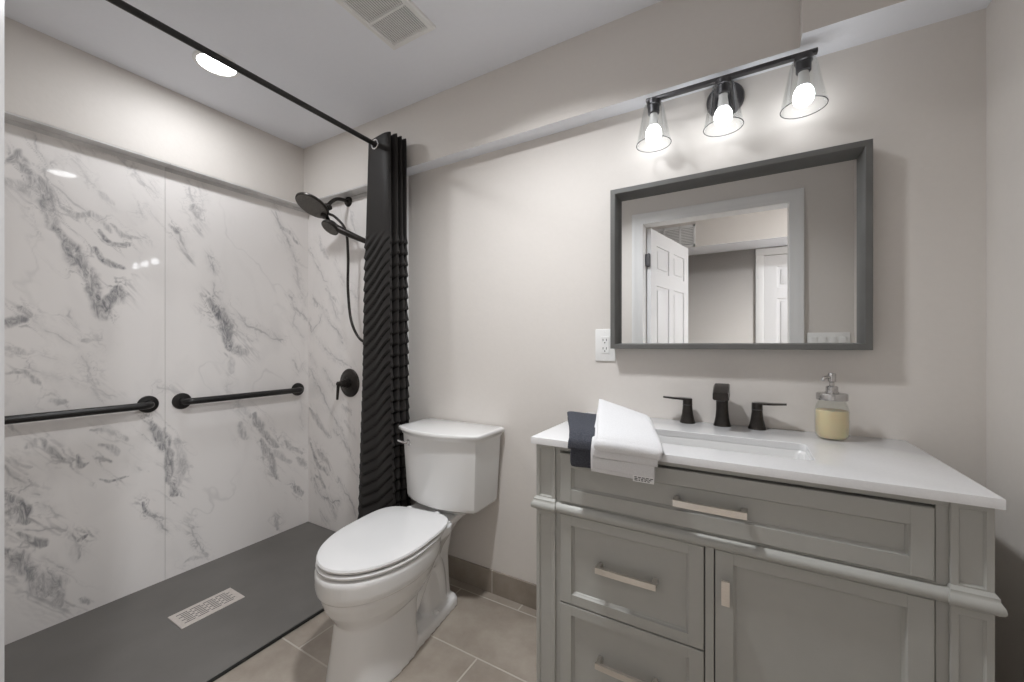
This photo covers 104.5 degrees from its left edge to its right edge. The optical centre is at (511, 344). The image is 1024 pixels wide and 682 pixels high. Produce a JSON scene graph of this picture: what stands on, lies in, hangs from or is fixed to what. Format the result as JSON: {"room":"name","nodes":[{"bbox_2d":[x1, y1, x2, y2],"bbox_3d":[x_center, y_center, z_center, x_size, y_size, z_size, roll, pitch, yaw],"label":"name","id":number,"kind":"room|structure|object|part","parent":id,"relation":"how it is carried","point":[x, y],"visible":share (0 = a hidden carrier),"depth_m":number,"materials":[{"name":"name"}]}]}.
{"room":"bathroom","nodes":[
{"label":"bathroom","id":0,"kind":"room"},
{"bbox_2d":[4,16,303,202],"bbox_3d":[-1.704,-0.080,1.935,0.207,2.460,1.690,0,0,30],"label":"wall","id":1,"kind":"structure","parent":0,"point":[48,80],"depth_m":1.76,"materials":[{"name":"paint"}]},
{"bbox_2d":[4,111,169,644],"bbox_3d":[-1.841,0.139,1.583,0.085,1.994,0.734,0,0,30],"label":"wall panel","id":2,"kind":"object","parent":1,"relation":"attached to","point":[84,217],"visible":0.99,"depth_m":1.66,"materials":[{"name":"white stone"}]},
{"bbox_2d":[4,396,158,424],"bbox_3d":[-1.824,0.281,1.575,0.072,0.079,0.682,0,0,30],"label":"grab bar","id":3,"kind":"object","parent":2,"relation":"attached to","point":[146,404],"visible":1,"depth_m":1.63,"materials":[{"name":"black metal"}]},
{"bbox_3d":[-1.841,-0.855,1.583,0.085,0.006,0.734,0,0,30],"label":"trim","id":4,"kind":"part","parent":2,"relation":"part of","materials":[{"name":"stone"}]},
{"bbox_2d":[165,163,307,579],"bbox_3d":[-1.471,0.139,2.218,0.085,1.994,0.734,0,0,30],"label":"wall panel","id":5,"kind":"object","parent":1,"relation":"attached to","point":[236,256],"visible":1,"depth_m":2.15,"materials":[{"name":"white stone"}]},
{"bbox_3d":[-1.473,-0.855,2.215,0.085,0.006,0.727,0,0,30],"label":"trim","id":6,"kind":"part","parent":5,"relation":"part of","materials":[{"name":"stone"}]},
{"bbox_2d":[172,383,303,408],"bbox_3d":[-1.459,0.282,2.203,0.072,0.079,0.671,0,0,30],"label":"grab bar","id":7,"kind":"object","parent":5,"relation":"attached to","point":[181,400],"visible":1,"depth_m":2.09,"materials":[{"name":"black metal"}]},
{"bbox_2d":[4,0,662,148],"bbox_3d":[-0.418,-1.248,1.169,3.100,0.085,1.600,0,0,30],"label":"ceiling","id":8,"kind":"structure","parent":0,"point":[316,52],"depth_m":1.59,"materials":[{"name":"paint"}]},
{"bbox_2d":[192,50,239,77],"bbox_3d":[-1.269,-1.202,1.705,0.168,0.006,0.168,0,0,30],"label":"recessed light","id":9,"kind":"object","parent":8,"relation":"in","point":[205,62],"visible":0.68,"depth_m":1.71,"materials":[{"name":"white plastic"}]},
{"bbox_2d":[335,0,435,49],"bbox_3d":[-0.455,-1.198,1.437,0.224,0.016,0.281,0,0,30],"label":"ceiling vent","id":10,"kind":"object","parent":8,"relation":"in","point":[397,23],"visible":1,"depth_m":1.46,"materials":[{"name":"white plastic"}]},
{"bbox_2d":[214,577,536,681],"bbox_3d":[-0.196,1.210,0.062,4.800,0.120,3.410,0,0,30],"label":"floor","id":11,"kind":"structure","parent":0,"point":[487,636],"depth_m":1.48,"materials":[{"name":"beige tile"}]},
{"bbox_2d":[0,0,3,681],"bbox_3d":[-0.359,0.100,-0.235,1.030,2.101,0.957,0,0,30],"label":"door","id":12,"kind":"structure","parent":11,"relation":"on","point":[1,1],"depth_m":0.42,"materials":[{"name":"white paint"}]},
{"bbox_2d":[4,522,335,681],"bbox_3d":[-1.307,1.142,1.693,0.847,0.015,1.462,0,0,30],"label":"shower tray","id":13,"kind":"object","parent":11,"relation":"on","point":[132,637],"visible":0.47,"depth_m":1.59,"materials":[{"name":"black"}]},
{"bbox_2d":[168,588,244,628],"bbox_3d":[-1.319,1.139,1.719,0.130,0.004,0.234,0,0,30],"label":"shower drain","id":14,"kind":"object","parent":13,"relation":"on","point":[190,615],"visible":1,"depth_m":1.70,"materials":[{"name":"metal"}]},
{"bbox_2d":[314,418,503,681],"bbox_3d":[-0.414,0.762,1.581,0.453,0.776,0.753,0,0,30],"label":"toilet","id":15,"kind":"object","parent":11,"relation":"on","point":[382,579],"visible":1,"depth_m":1.47,"materials":[{"name":"white ceramic"}]},
{"bbox_3d":[-0.488,0.739,1.483,0.375,0.014,0.498,0,0,30],"label":"seat","id":16,"kind":"part","parent":15,"relation":"part of","materials":[{"name":"white plastic"}]},
{"bbox_3d":[-0.489,0.718,1.487,0.380,0.020,0.500,0,0,30],"label":"seat lid","id":17,"kind":"part","parent":15,"relation":"part of","materials":[{"name":"white plastic"}]},
{"bbox_3d":[-0.448,0.950,1.548,0.368,0.400,0.661,0,0,30],"label":"bowl","id":18,"kind":"part","parent":15,"relation":"part of","materials":[{"name":"white ceramic"}]},
{"bbox_3d":[-0.293,0.391,1.788,0.453,0.034,0.273,0,0,30],"label":"tank lid","id":19,"kind":"part","parent":15,"relation":"part of","materials":[{"name":"white ceramic"}]},
{"bbox_3d":[-0.290,0.579,1.793,0.422,0.342,0.247,0,0,30],"label":"tank","id":20,"kind":"part","parent":15,"relation":"part of","materials":[{"name":"white ceramic"}]},
{"bbox_2d":[531,444,1007,681],"bbox_3d":[0.586,0.722,1.145,0.946,0.856,0.497,0,0,30],"label":"vanity cabinet","id":21,"kind":"object","parent":11,"relation":"on","point":[695,574],"visible":0.98,"depth_m":0.91,"materials":[{"name":"grey paint"}]},
{"bbox_3d":[0.110,0.722,1.188,0.061,0.856,0.045,0,0,30],"label":"corner post","id":22,"kind":"part","parent":21,"relation":"part of","materials":[{"name":"grey paint"}]},
{"bbox_3d":[0.299,0.869,1.045,0.157,0.016,0.037,0,0,30],"label":"handle","id":23,"kind":"part","parent":21,"relation":"part of","materials":[{"name":"silver metal"}]},
{"bbox_3d":[0.299,0.611,1.045,0.157,0.016,0.037,0,0,30],"label":"handle","id":24,"kind":"part","parent":21,"relation":"part of","materials":[{"name":"silver metal"}]},
{"bbox_3d":[0.306,0.873,1.060,0.376,0.256,0.021,0,0,30],"label":"drawer","id":25,"kind":"part","parent":21,"relation":"part of","materials":[{"name":"grey paint"}]},
{"bbox_3d":[0.306,0.615,1.060,0.376,0.252,0.021,0,0,30],"label":"drawer","id":26,"kind":"part","parent":21,"relation":"part of","materials":[{"name":"grey paint"}]},
{"bbox_3d":[0.470,0.389,0.946,0.157,0.016,0.037,0,0,30],"label":"handle","id":27,"kind":"part","parent":21,"relation":"part of","materials":[{"name":"silver metal"}]},
{"bbox_3d":[0.498,0.576,0.923,0.017,0.056,0.026,0,0,30],"label":"handle","id":28,"kind":"part","parent":21,"relation":"part of","materials":[{"name":"silver metal"}]},
{"bbox_3d":[0.478,0.383,0.959,0.774,0.140,0.021,0,0,30],"label":"drawer","id":29,"kind":"part","parent":21,"relation":"part of","materials":[{"name":"grey paint"}]},
{"bbox_2d":[531,412,1005,509],"bbox_3d":[0.590,0.284,1.153,0.945,0.020,0.499,0,0,30],"label":"countertop","id":30,"kind":"structure","parent":21,"relation":"on","point":[882,465],"depth_m":0.93,"materials":[{"name":"white stone"}]},
{"bbox_2d":[567,411,596,467],"bbox_3d":[0.212,0.284,1.206,0.156,0.109,0.304,0,0,20],"label":"towel","id":31,"kind":"object","parent":30,"relation":"on","point":[581,425],"visible":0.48,"depth_m":1.08,"materials":[{"name":"fabric"}]},
{"bbox_2d":[591,399,663,484],"bbox_3d":[0.325,0.261,1.135,0.176,0.157,0.376,0,0,16],"label":"towel","id":32,"kind":"object","parent":30,"relation":"on","point":[626,442],"visible":0.99,"depth_m":1.00,"materials":[{"name":"white fabric"}]},
{"bbox_2d":[634,476,652,482],"bbox_3d":[0.322,0.332,0.971,0.044,0.010,0.001,0,0,30],"label":"print","id":33,"kind":"object","parent":32,"relation":"on","point":[644,479],"depth_m":0.97,"materials":[{"name":"grey fabric"}]},
{"bbox_2d":[663,383,786,430],"bbox_3d":[0.680,0.203,1.293,0.364,0.142,0.150,0,0,30],"label":"faucet","id":34,"kind":"object","parent":30,"relation":"on","point":[721,391],"visible":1,"depth_m":1.30,"materials":[{"name":"black metal"}]},
{"bbox_3d":[0.585,0.198,1.400,0.094,0.025,0.031,0,0,26],"label":"lever","id":35,"kind":"part","parent":34,"relation":"part of","materials":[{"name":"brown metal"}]},
{"bbox_3d":[0.614,0.243,1.386,0.051,0.062,0.051,0,0,30],"label":"handle","id":36,"kind":"part","parent":34,"relation":"part of","materials":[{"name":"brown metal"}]},
{"bbox_3d":[0.683,0.203,1.292,0.053,0.142,0.150,0,0,30],"label":"spout","id":37,"kind":"part","parent":34,"relation":"part of","materials":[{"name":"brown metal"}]},
{"bbox_3d":[0.793,0.243,1.282,0.051,0.062,0.051,0,0,30],"label":"handle","id":38,"kind":"part","parent":34,"relation":"part of","materials":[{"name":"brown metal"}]},
{"bbox_3d":[0.819,0.198,1.264,0.094,0.025,0.031,0,0,35],"label":"lever","id":39,"kind":"part","parent":34,"relation":"part of","materials":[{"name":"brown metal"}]},
{"bbox_2d":[658,435,809,459],"bbox_3d":[0.570,0.359,1.118,0.468,0.130,0.209,0,0,30],"label":"sink basin","id":40,"kind":"object","parent":30,"relation":"in","point":[752,449],"visible":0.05,"depth_m":1.17,"materials":[{"name":"white ceramic"}]},
{"bbox_2d":[815,373,848,439],"bbox_3d":[0.924,0.178,1.145,0.081,0.191,0.081,0,0,30],"label":"soap dispenser","id":41,"kind":"object","parent":30,"relation":"on","point":[830,423],"visible":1,"depth_m":1.12,"materials":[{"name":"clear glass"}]},
{"bbox_3d":[0.924,0.151,1.145,0.074,0.020,0.074,0,0,30],"label":"lid","id":42,"kind":"part","parent":41,"relation":"part of","materials":[{"name":"metal"}]},
{"bbox_3d":[0.481,0.470,0.965,0.946,0.036,0.068,0,0,30],"label":"waist moulding","id":43,"kind":"part","parent":21,"relation":"part of","materials":[{"name":"grey paint"}]},
{"bbox_3d":[0.650,0.745,0.859,0.374,0.512,0.021,0,0,30],"label":"door","id":44,"kind":"part","parent":21,"relation":"part of","materials":[{"name":"grey paint"}]},
{"bbox_3d":[0.861,0.722,0.751,0.057,0.856,0.045,0,0,30],"label":"corner post","id":45,"kind":"part","parent":21,"relation":"part of","materials":[{"name":"grey paint"}]},
{"bbox_2d":[304,0,991,583],"bbox_3d":[-0.037,-0.080,1.795,3.230,2.460,0.255,0,0,30],"label":"wall","id":46,"kind":"structure","parent":0,"point":[513,168],"depth_m":1.43,"materials":[{"name":"paint"}]},
{"bbox_2d":[106,0,376,146],"bbox_3d":[-0.948,-0.976,1.444,0.054,0.054,1.393,0,0,30],"label":"curtain rod","id":47,"kind":"object","parent":46,"relation":"attached to","point":[123,5],"visible":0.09,"depth_m":1.37,"materials":[{"name":"black metal"}]},
{"bbox_2d":[357,132,410,519],"bbox_3d":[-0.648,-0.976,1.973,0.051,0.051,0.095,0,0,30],"label":"shower curtain","id":48,"kind":"object","parent":47,"relation":"hanging from","point":[385,383],"visible":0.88,"depth_m":1.92,"materials":[{"name":"black fabric"}]},
{"bbox_2d":[308,176,408,531],"bbox_3d":[-0.948,0.129,2.296,0.878,2.042,0.076,0,0,30],"label":"wall panel","id":49,"kind":"object","parent":46,"relation":"attached to","point":[334,426],"visible":0.57,"depth_m":2.40,"materials":[{"name":"white stone"}]},
{"bbox_2d":[295,192,365,342],"bbox_3d":[-0.943,-0.437,2.231,0.493,0.867,0.250,0,0,-2],"label":"sprayer","id":50,"kind":"object","parent":49,"relation":"attached to","point":[309,203],"visible":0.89,"depth_m":2.19,"materials":[{"name":"black metal"}]},
{"bbox_3d":[-1.006,-0.809,2.283,0.026,0.085,0.143,0,0,39],"label":"arm","id":51,"kind":"part","parent":50,"relation":"part of","materials":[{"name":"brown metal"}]},
{"bbox_3d":[-0.956,-0.869,2.300,0.860,0.008,0.075,0,0,30],"label":"trim","id":52,"kind":"part","parent":49,"relation":"part of","materials":[{"name":"stone"}]},
{"bbox_2d":[336,369,359,399],"bbox_3d":[-0.977,0.231,2.296,0.168,0.174,0.089,0,0,30],"label":"shower valve","id":53,"kind":"object","parent":49,"relation":"attached to","point":[349,383],"visible":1,"depth_m":2.30,"materials":[{"name":"black metal"}]},
{"bbox_3d":[-0.994,0.271,2.267,0.021,0.095,0.023,0,0,30],"label":"lever","id":54,"kind":"part","parent":53,"relation":"part of","materials":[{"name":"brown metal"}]},
{"bbox_3d":[-0.979,0.228,2.291,0.064,0.064,0.075,0,0,30],"label":"handle","id":55,"kind":"part","parent":53,"relation":"part of","materials":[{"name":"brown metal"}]},
{"bbox_3d":[-0.560,0.129,2.106,0.018,2.042,0.014,0,0,30],"label":"edge trim","id":56,"kind":"part","parent":49,"relation":"part of","materials":[{"name":"white paint"}]},
{"bbox_2d":[448,555,536,609],"bbox_3d":[0.354,1.098,1.576,2.092,0.104,0.012,0,0,30],"label":"baseboard","id":57,"kind":"structure","parent":46,"relation":"attached to","point":[523,592],"depth_m":1.82,"materials":[{"name":"beige tile"}]},
{"bbox_2d":[595,329,615,360],"bbox_3d":[0.369,0.004,1.567,0.081,0.126,0.010,0,0,30],"label":"wall outlet","id":58,"kind":"object","parent":46,"relation":"attached to","point":[603,352],"visible":0.91,"depth_m":1.57,"materials":[{"name":"white plastic"}]},
{"bbox_2d":[601,336,608,353],"bbox_3d":[0.368,0.004,1.566,0.034,0.068,0.005,0,0,30],"label":"receptacle","id":59,"kind":"object","parent":58,"relation":"attached to","point":[604,339],"depth_m":1.56,"materials":[{"name":"white plastic"}]},
{"bbox_2d":[636,47,828,152],"bbox_3d":[0.690,-0.796,1.299,0.545,0.190,0.148,0,0,30],"label":"vanity light","id":60,"kind":"object","parent":46,"relation":"attached to","point":[727,97],"visible":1,"depth_m":1.27,"materials":[{"name":"grey metal"}]},
{"bbox_2d":[647,97,660,116],"bbox_3d":[0.498,-0.831,1.394,0.047,0.046,0.047,0,0,30],"label":"socket","id":61,"kind":"object","parent":60,"relation":"attached to","point":[653,103],"depth_m":1.38,"materials":[{"name":"grey metal"}]},
{"bbox_3d":[0.498,-0.736,1.394,0.054,0.056,0.054,0,0,30],"label":"bulb","id":62,"kind":"part","parent":60,"relation":"part of","materials":[{"name":"white glass"}]},
{"bbox_2d":[715,76,730,97],"bbox_3d":[0.685,-0.831,1.285,0.047,0.046,0.047,0,0,30],"label":"socket","id":63,"kind":"object","parent":60,"relation":"attached to","point":[722,83],"depth_m":1.27,"materials":[{"name":"grey metal"}]},
{"bbox_3d":[0.685,-0.736,1.285,0.054,0.056,0.054,0,0,30],"label":"bulb","id":64,"kind":"part","parent":60,"relation":"part of","materials":[{"name":"white glass"}]},
{"bbox_2d":[794,51,812,75],"bbox_3d":[0.867,-0.831,1.179,0.047,0.046,0.047,0,0,30],"label":"socket","id":65,"kind":"object","parent":60,"relation":"attached to","point":[803,60],"depth_m":1.17,"materials":[{"name":"grey metal"}]},
{"bbox_3d":[0.867,-0.736,1.179,0.054,0.056,0.054,0,0,30],"label":"bulb","id":66,"kind":"part","parent":60,"relation":"part of","materials":[{"name":"white glass"}]},
{"bbox_2d":[610,139,872,349],"bbox_3d":[0.713,-0.283,1.339,0.754,0.601,0.058,0,0,30],"label":"mirror","id":67,"kind":"object","parent":46,"relation":"attached to","point":[773,253],"visible":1,"depth_m":1.31,"materials":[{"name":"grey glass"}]},
{"bbox_2d":[986,0,1023,681],"bbox_3d":[0.946,-0.080,0.393,0.121,2.460,1.690,0,0,30],"label":"wall","id":68,"kind":"structure","parent":0,"point":[1004,18],"depth_m":0.97,"materials":[{"name":"paint"}]}
]}

